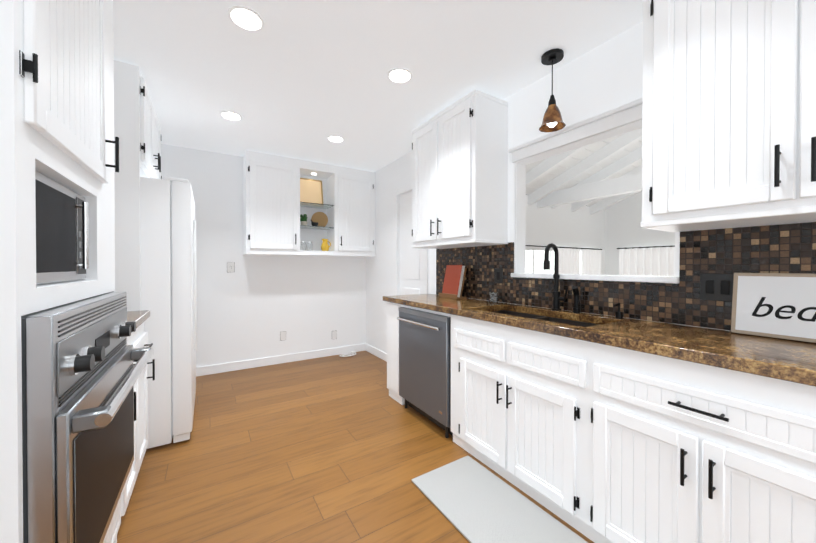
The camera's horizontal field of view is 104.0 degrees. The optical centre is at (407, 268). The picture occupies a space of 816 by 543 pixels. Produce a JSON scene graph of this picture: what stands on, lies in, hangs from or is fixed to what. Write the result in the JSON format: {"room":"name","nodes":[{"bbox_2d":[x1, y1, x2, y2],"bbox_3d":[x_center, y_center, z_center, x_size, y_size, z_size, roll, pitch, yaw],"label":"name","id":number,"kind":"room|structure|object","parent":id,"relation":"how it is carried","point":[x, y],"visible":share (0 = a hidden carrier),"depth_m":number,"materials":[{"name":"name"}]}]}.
{"room":"kitchen","nodes":[
{"label":"kitchen","id":0,"kind":"room"},
{"bbox_2d":[161,144,364,366],"bbox_3d":[-1.842,-0.061,3.795,2.880,2.460,0.100,0,1,-32],"label":"wall","id":1,"kind":"structure","parent":0,"point":[251,307],"depth_m":3.71,"materials":[{"name":"white paint"}]},
{"bbox_2d":[227,262,234,271],"bbox_3d":[-2.014,-0.011,3.621,0.075,0.115,0.011,0,1,-32],"label":"outlet","id":2,"kind":"object","parent":1,"relation":"attached to","point":[230,265],"depth_m":3.62,"materials":[{"name":"white plastic"}]},
{"bbox_2d":[196,343,364,376],"bbox_3d":[-1.502,1.118,3.949,2.150,0.100,0.016,0,1,-32],"label":"baseboard","id":3,"kind":"structure","parent":1,"relation":"attached to","point":[235,366],"depth_m":3.87,"materials":[{"name":"white wood"}]},
{"bbox_2d":[280,331,285,340],"bbox_3d":[-1.539,0.833,3.930,0.070,0.110,0.005,0,1,-32],"label":"outlet","id":4,"kind":"object","parent":1,"relation":"attached to","point":[282,334],"depth_m":3.93,"materials":[{"name":"white plastic"}]},
{"bbox_2d":[243,150,375,256],"bbox_3d":[-1.157,-0.713,3.936,1.544,1.117,0.378,0,1,-32],"label":"upper cabinet","id":5,"kind":"object","parent":1,"relation":"attached to","point":[274,207],"visible":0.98,"depth_m":3.74,"materials":[{"name":"white wood"}]},
{"bbox_2d":[300,214,307,225],"bbox_3d":[-1.268,-0.581,3.870,0.098,0.147,0.110,0,1,-32],"label":"pot","id":6,"kind":"object","parent":5,"relation":"on","point":[303,218],"visible":0.96,"depth_m":3.85,"materials":[{"name":"beige"}]},
{"bbox_2d":[300,241,307,250],"bbox_3d":[-1.267,-0.268,3.856,0.063,0.112,0.063,0,1,-44],"label":"jar","id":7,"kind":"object","parent":5,"relation":"on","point":[303,244],"depth_m":3.83,"materials":[{"name":"clear glass"}]},
{"bbox_2d":[308,242,312,250],"bbox_3d":[-1.200,-0.268,3.899,0.063,0.112,0.063,0,1,-44],"label":"jar","id":8,"kind":"object","parent":5,"relation":"on","point":[309,246],"depth_m":3.87,"materials":[{"name":"clear glass"}]},
{"bbox_2d":[300,178,322,203],"bbox_3d":[-1.221,-0.953,3.984,0.310,0.339,0.080,0,1,-32],"label":"framed picture","id":9,"kind":"object","parent":5,"relation":"on","point":[311,190],"visible":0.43,"depth_m":3.98,"materials":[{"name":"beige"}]},
{"bbox_2d":[311,220,317,225],"bbox_3d":[-1.154,-0.552,3.925,0.099,0.089,0.086,0,1,-32],"label":"mortar","id":10,"kind":"object","parent":5,"relation":"on","point":[314,223],"visible":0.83,"depth_m":3.90,"materials":[{"name":"black stone"}]},
{"bbox_2d":[311,212,327,226],"bbox_3d":[-1.126,-0.616,4.065,0.210,0.209,0.064,0,1,-32],"label":"cutting board","id":11,"kind":"object","parent":5,"relation":"on","point":[321,218],"visible":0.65,"depth_m":4.06,"materials":[{"name":"brown wood"}]},
{"bbox_2d":[321,239,330,250],"bbox_3d":[-1.033,-0.291,4.016,0.126,0.155,0.100,0,1,-32],"label":"pitcher","id":12,"kind":"object","parent":5,"relation":"on","point":[325,246],"visible":0.92,"depth_m":3.98,"materials":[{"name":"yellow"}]},
{"bbox_2d":[332,330,336,338],"bbox_3d":[-0.989,0.891,4.277,0.070,0.110,0.005,0,1,-32],"label":"outlet","id":13,"kind":"object","parent":1,"relation":"attached to","point":[334,333],"depth_m":4.28,"materials":[{"name":"white plastic"}]},
{"bbox_2d":[117,351,593,542],"bbox_3d":[-0.376,1.219,1.271,3.300,0.060,6.350,0,1,-32],"label":"floor","id":14,"kind":"structure","parent":0,"point":[334,449],"depth_m":1.91,"materials":[{"name":"brown wood"}]},
{"bbox_2d":[0,0,120,542],"bbox_3d":[-1.291,-0.028,0.857,0.714,2.440,0.840,0,1,-32],"label":"tall cabinet","id":15,"kind":"object","parent":14,"relation":"on","point":[56,90],"visible":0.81,"depth_m":0.74,"materials":[{"name":"white wood"}]},
{"bbox_2d":[35,170,88,283],"bbox_3d":[-1.157,-0.104,0.840,0.410,0.289,0.472,0,1,-32],"label":"microwave","id":16,"kind":"object","parent":15,"relation":"in","point":[62,232],"visible":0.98,"depth_m":0.92,"materials":[{"name":"silver metal"}]},
{"bbox_2d":[21,292,153,542],"bbox_3d":[-1.212,0.475,0.910,0.687,0.743,0.776,0,1,-32],"label":"wall oven","id":17,"kind":"object","parent":15,"relation":"in","point":[81,373],"visible":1,"depth_m":0.79,"materials":[{"name":"silver metal"}]},
{"bbox_2d":[121,310,154,516],"bbox_3d":[-1.712,0.727,1.532,0.714,0.920,0.738,0,1,-32],"label":"base cabinet","id":18,"kind":"object","parent":14,"relation":"on","point":[138,338],"visible":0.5,"depth_m":1.75,"materials":[{"name":"white wood"}]},
{"bbox_2d":[114,60,161,310],"bbox_3d":[-2.175,-0.039,2.241,0.694,2.440,0.958,0,1,-32],"label":"tall cabinet","id":19,"kind":"object","parent":14,"relation":"on","point":[137,129],"visible":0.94,"depth_m":1.97,"materials":[{"name":"white wood"}]},
{"bbox_2d":[140,177,196,448],"bbox_3d":[-2.073,0.288,2.308,0.902,1.785,0.875,0,1,-32],"label":"refrigerator","id":20,"kind":"object","parent":14,"relation":"on","point":[168,250],"visible":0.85,"depth_m":2.11,"materials":[{"name":"white metal"}]},
{"bbox_2d":[340,351,355,356],"bbox_3d":[-0.796,1.151,4.254,0.250,0.029,0.155,0,1,-32],"label":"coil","id":21,"kind":"object","parent":14,"relation":"on","point":[353,353],"visible":1,"depth_m":4.27,"materials":[{"name":"white"}]},
{"bbox_2d":[387,303,446,404],"bbox_3d":[0.077,0.738,2.961,0.508,0.876,0.238,0,1,-32],"label":"base cabinet","id":22,"kind":"object","parent":14,"relation":"on","point":[392,308],"depth_m":2.81,"materials":[{"name":"white wood"}]},
{"bbox_2d":[397,307,452,437],"bbox_3d":[0.289,0.755,2.559,0.558,0.848,0.645,0,1,-32],"label":"dishwasher","id":23,"kind":"object","parent":14,"relation":"on","point":[424,363],"visible":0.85,"depth_m":2.36,"materials":[{"name":"silver metal"}]},
{"bbox_2d":[411,456,587,542],"bbox_3d":[0.482,1.181,1.433,0.425,0.012,1.070,0,1,-32],"label":"kitchen mat","id":24,"kind":"object","parent":14,"relation":"on","point":[471,499],"visible":0.94,"depth_m":1.56,"materials":[{"name":"fabric"}]},
{"bbox_2d":[451,343,582,533],"bbox_3d":[0.766,0.854,1.856,0.520,0.660,0.984,0,1,-32],"label":"base cabinet","id":25,"kind":"object","parent":14,"relation":"on","point":[523,421],"depth_m":1.65,"materials":[{"name":"white wood"}]},
{"bbox_2d":[463,319,582,374],"bbox_3d":[0.595,0.396,1.776,0.012,0.177,0.804,0,1,-32],"label":"drawer front","id":26,"kind":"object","parent":25,"relation":"attached to","point":[551,350],"depth_m":1.63,"materials":[{"name":"white wood"}]},
{"bbox_2d":[583,343,815,542],"bbox_3d":[1.188,0.752,1.185,0.520,0.876,0.747,0,1,-32],"label":"base cabinet","id":27,"kind":"object","parent":14,"relation":"on","point":[597,428],"depth_m":1.07,"materials":[{"name":"white wood"}]},
{"bbox_2d":[383,295,815,386],"bbox_3d":[0.953,0.288,1.545,0.533,0.042,3.610,0,1,-32],"label":"countertop","id":28,"kind":"structure","parent":27,"relation":"on","point":[788,361],"depth_m":1.26,"materials":[{"name":"brown stone"}]},
{"bbox_2d":[439,265,466,298],"bbox_3d":[0.392,0.114,2.763,0.122,0.284,0.230,0,1,-32],"label":"cookbook stand","id":29,"kind":"object","parent":28,"relation":"on","point":[454,280],"visible":0.96,"depth_m":2.72,"materials":[{"name":"brown wood"}]},
{"bbox_2d":[490,292,497,302],"bbox_3d":[0.650,0.222,2.412,0.064,0.075,0.064,0,1,-32],"label":"cup","id":30,"kind":"object","parent":28,"relation":"on","point":[493,297],"visible":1,"depth_m":2.39,"materials":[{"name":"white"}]},
{"bbox_2d":[503,311,590,326],"bbox_3d":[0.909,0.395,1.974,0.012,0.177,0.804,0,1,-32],"label":"sink","id":31,"kind":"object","parent":28,"relation":"in","point":[504,312],"depth_m":1.95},
{"bbox_2d":[543,243,622,318],"bbox_3d":[0.984,0.056,1.825,0.148,0.418,0.407,0,1,-32],"label":"faucet","id":32,"kind":"object","parent":28,"relation":"on","point":[556,309],"depth_m":1.93,"materials":[{"name":"black metal"}]},
{"bbox_2d":[731,273,815,342],"bbox_3d":[1.522,0.144,1.070,0.021,0.250,0.620,10,-5,-32],"label":"sign board","id":33,"kind":"object","parent":28,"relation":"on","point":[778,305],"visible":1,"depth_m":1.23,"materials":[{"name":"beige wood"}]},
{"bbox_2d":[113,0,642,171],"bbox_3d":[-0.376,-1.311,1.252,3.300,0.080,6.350,0,1,-32],"label":"ceiling","id":34,"kind":"structure","parent":0,"point":[301,79],"depth_m":1.96,"materials":[{"name":"white paint"}]},
{"bbox_2d":[219,111,241,120],"bbox_3d":[-1.485,-1.277,2.675,0.170,0.008,0.170,0,1,-32],"label":"recessed light","id":35,"kind":"object","parent":34,"relation":"in","point":[231,115],"visible":1,"depth_m":2.66,"materials":[{"name":"white plastic"}]},
{"bbox_2d":[227,5,264,31],"bbox_3d":[-0.824,-1.269,1.626,0.170,0.008,0.170,0,1,-32],"label":"recessed light","id":36,"kind":"object","parent":34,"relation":"in","point":[246,18],"visible":1,"depth_m":1.61,"materials":[{"name":"white plastic"}]},
{"bbox_2d":[327,135,344,142],"bbox_3d":[-0.715,-1.281,3.160,0.170,0.008,0.170,0,1,-32],"label":"recessed light","id":37,"kind":"object","parent":34,"relation":"in","point":[334,138],"visible":1,"depth_m":3.14,"materials":[{"name":"white plastic"}]},
{"bbox_2d":[387,68,412,83],"bbox_3d":[-0.054,-1.273,2.111,0.170,0.008,0.170,0,1,-32],"label":"recessed light","id":38,"kind":"object","parent":34,"relation":"in","point":[399,75],"visible":1,"depth_m":2.10,"materials":[{"name":"white plastic"}]},
{"bbox_2d":[539,48,565,131],"bbox_3d":[0.864,-1.061,1.911,0.148,0.429,0.148,0,1,-32],"label":"pendant lamp","id":39,"kind":"object","parent":34,"relation":"hanging from","point":[552,121],"visible":1,"depth_m":1.89,"materials":[{"name":"black metal"}]},
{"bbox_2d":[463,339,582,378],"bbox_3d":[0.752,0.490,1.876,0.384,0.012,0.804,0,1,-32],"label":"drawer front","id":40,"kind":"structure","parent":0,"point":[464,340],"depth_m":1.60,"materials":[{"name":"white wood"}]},
{"bbox_2d":[365,21,728,352],"bbox_3d":[0.978,-0.048,2.114,0.100,2.460,5.950,0,1,-32],"label":"wall","id":41,"kind":"structure","parent":0,"point":[609,76],"depth_m":2.16,"materials":[{"name":"white paint"}]},
{"bbox_2d":[365,343,386,361],"bbox_3d":[-0.374,1.117,4.161,0.014,0.100,0.780,0,1,-32],"label":"baseboard","id":42,"kind":"structure","parent":41,"relation":"attached to","point":[368,348],"depth_m":4.22,"materials":[{"name":"white wood"}]},
{"bbox_2d":[393,182,427,295],"bbox_3d":[0.041,0.114,3.546,0.080,2.115,0.700,0,1,-32],"label":"door frame","id":43,"kind":"structure","parent":41,"relation":"attached to","point":[413,270],"depth_m":3.61,"materials":[{"name":"white wood"}]},
{"bbox_2d":[412,89,507,248],"bbox_3d":[0.366,-0.707,2.604,0.388,1.052,0.808,0,1,-32],"label":"upper cabinet","id":44,"kind":"object","parent":41,"relation":"attached to","point":[459,173],"visible":1,"depth_m":2.34,"materials":[{"name":"white wood"}]},
{"bbox_2d":[495,268,502,283],"bbox_3d":[0.695,0.058,2.446,0.008,0.115,0.080,0,1,-32],"label":"outlet","id":45,"kind":"object","parent":41,"relation":"attached to","point":[498,271],"depth_m":2.44,"materials":[{"name":"black plastic"}]},
{"bbox_2d":[508,98,678,283],"bbox_3d":[1.068,-0.399,1.959,0.170,0.935,0.995,0,1,-32],"label":"trim","id":46,"kind":"structure","parent":41,"relation":"attached to","point":[621,116],"depth_m":1.98,"materials":[{"name":"white wood"}]},
{"bbox_2d":[700,273,733,301],"bbox_3d":[1.356,0.083,1.397,0.008,0.120,0.120,0,1,-32],"label":"outlet","id":47,"kind":"object","parent":41,"relation":"attached to","point":[715,287],"depth_m":1.40,"materials":[{"name":"black plastic"}]},
{"bbox_2d":[640,0,815,231],"bbox_3d":[1.335,-0.696,1.067,0.388,1.052,0.853,0,1,-32],"label":"upper cabinet","id":48,"kind":"object","parent":41,"relation":"attached to","point":[729,117],"visible":1,"depth_m":1.13,"materials":[{"name":"white wood"}]},
{"bbox_2d":[525,192,674,274],"bbox_3d":[4.077,-1.185,3.656,6.802,5.411,6.870,0,1,-32],"label":"wall","id":49,"kind":"structure","parent":0,"point":[609,231],"depth_m":7.62,"materials":[{"name":"white paint"}]},
{"bbox_2d":[525,250,580,273],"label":"living room window","id":50,"kind":"structure","parent":49,"relation":"in","point":[534,259],"depth_m":6.86,"materials":[{"name":"white"}]},
{"bbox_2d":[525,245,601,273],"bbox_3d":[3.501,0.231,7.163,3.250,1.426,0.052,0,1,-32],"label":"curtain","id":51,"kind":"object","parent":49,"relation":"attached to","point":[569,259],"depth_m":7.46,"materials":[{"name":"white fabric"}]},
{"bbox_2d":[526,128,641,214],"bbox_3d":[3.976,-2.574,3.582,5.560,2.630,6.670,0,1,-32],"label":"ceiling","id":52,"kind":"structure","parent":49,"relation":"attached to","point":[590,189],"depth_m":5.73,"materials":[{"name":"white"}]},
{"bbox_2d":[617,245,674,275],"bbox_3d":[5.937,0.224,6.777,0.052,1.446,2.750,0,1,-32],"label":"curtain","id":53,"kind":"object","parent":49,"relation":"attached to","point":[653,261],"depth_m":7.39,"materials":[{"name":"white fabric"}]},
{"bbox_2d":[436,134,815,330],"bbox_3d":[3.990,-1.850,3.596,6.808,4.200,6.670,0,1,-32],"label":"wall","id":54,"kind":"structure","parent":0,"point":[785,248],"depth_m":1.59,"materials":[{"name":"tile"}]}
]}

